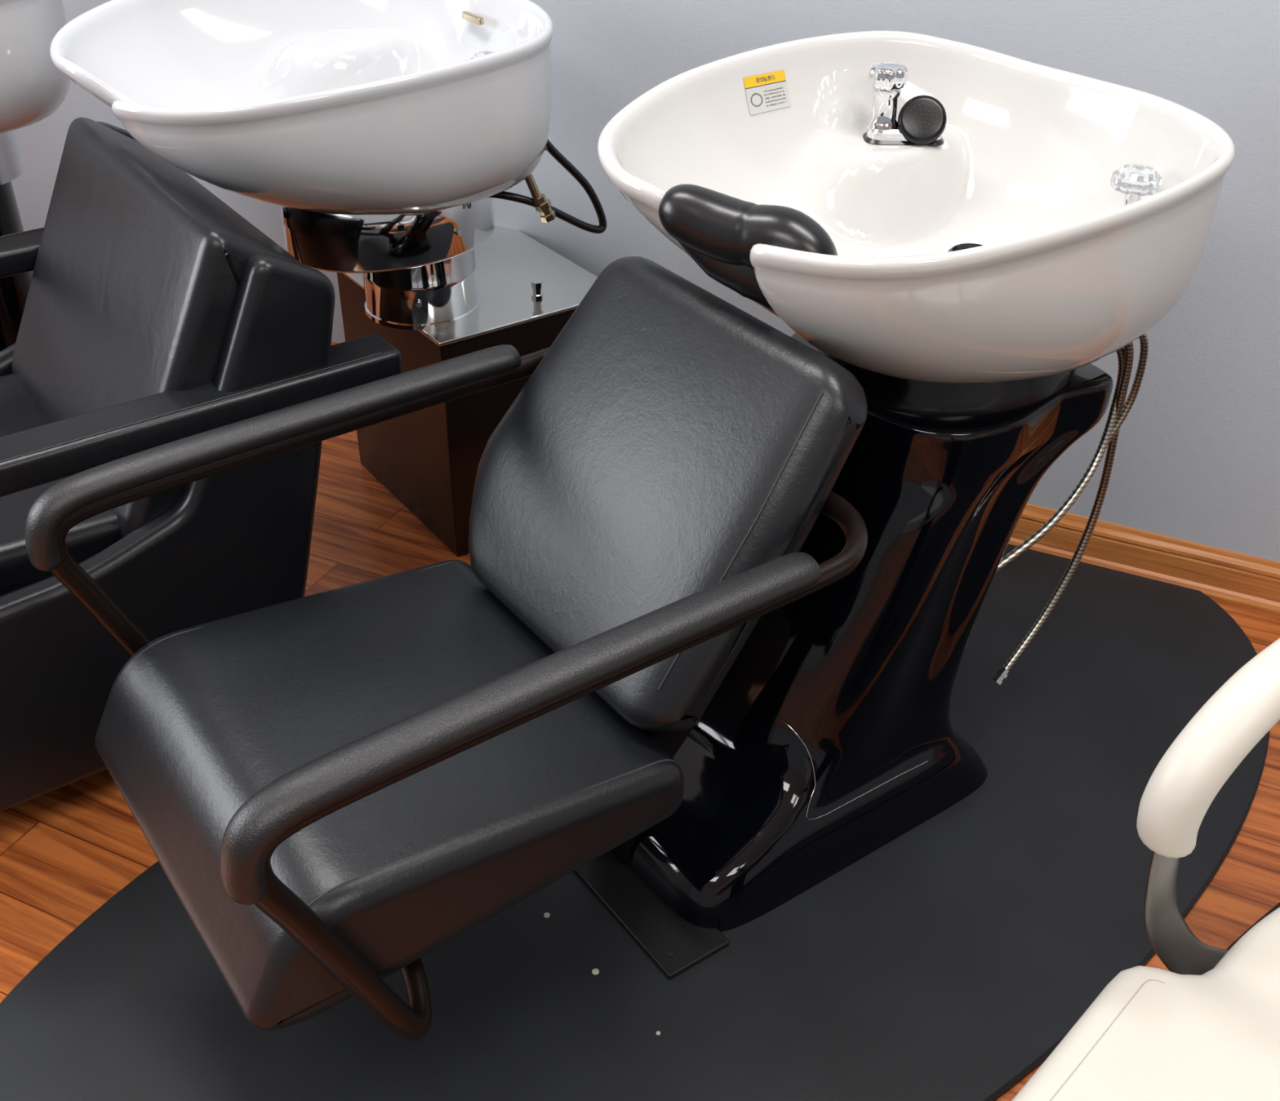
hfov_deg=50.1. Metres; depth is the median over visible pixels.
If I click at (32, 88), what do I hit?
bowl
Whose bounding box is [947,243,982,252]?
drain
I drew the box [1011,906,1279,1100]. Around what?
seat cushion
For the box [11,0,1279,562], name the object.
wall
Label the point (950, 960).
floor mat
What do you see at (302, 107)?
bowl
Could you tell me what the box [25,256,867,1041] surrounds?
chair
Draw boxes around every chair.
[0,117,402,811]
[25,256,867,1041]
[1011,638,1279,1100]
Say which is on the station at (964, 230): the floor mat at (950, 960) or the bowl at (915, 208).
the bowl at (915, 208)
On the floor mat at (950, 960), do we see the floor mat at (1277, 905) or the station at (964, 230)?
the station at (964, 230)
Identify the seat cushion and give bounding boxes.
[0,373,119,595]
[95,560,684,1031]
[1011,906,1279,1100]
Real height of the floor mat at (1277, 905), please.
0.012 m
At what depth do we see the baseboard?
2.53 m
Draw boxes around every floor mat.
[0,544,1270,1100]
[1226,902,1279,950]
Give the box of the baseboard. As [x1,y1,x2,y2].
[330,341,1279,616]
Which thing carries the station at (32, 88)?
on the floor
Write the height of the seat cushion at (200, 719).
0.158 m
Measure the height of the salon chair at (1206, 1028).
0.788 m
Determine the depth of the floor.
2.02 m
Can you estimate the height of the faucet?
0.096 m
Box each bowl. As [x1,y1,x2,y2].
[0,0,71,133]
[49,0,553,215]
[597,31,1235,383]
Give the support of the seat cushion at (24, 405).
on the chair at (155, 313)
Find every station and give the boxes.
[0,0,71,351]
[49,0,606,556]
[597,31,1235,932]
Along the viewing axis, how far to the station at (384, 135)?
2.25 m
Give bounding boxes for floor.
[0,430,1279,1100]
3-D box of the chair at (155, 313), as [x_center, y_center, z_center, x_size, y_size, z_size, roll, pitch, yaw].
[-0.944,-0.126,2.075,0.950,0.827,0.770,-21,40,-29]
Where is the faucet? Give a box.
[866,61,941,141]

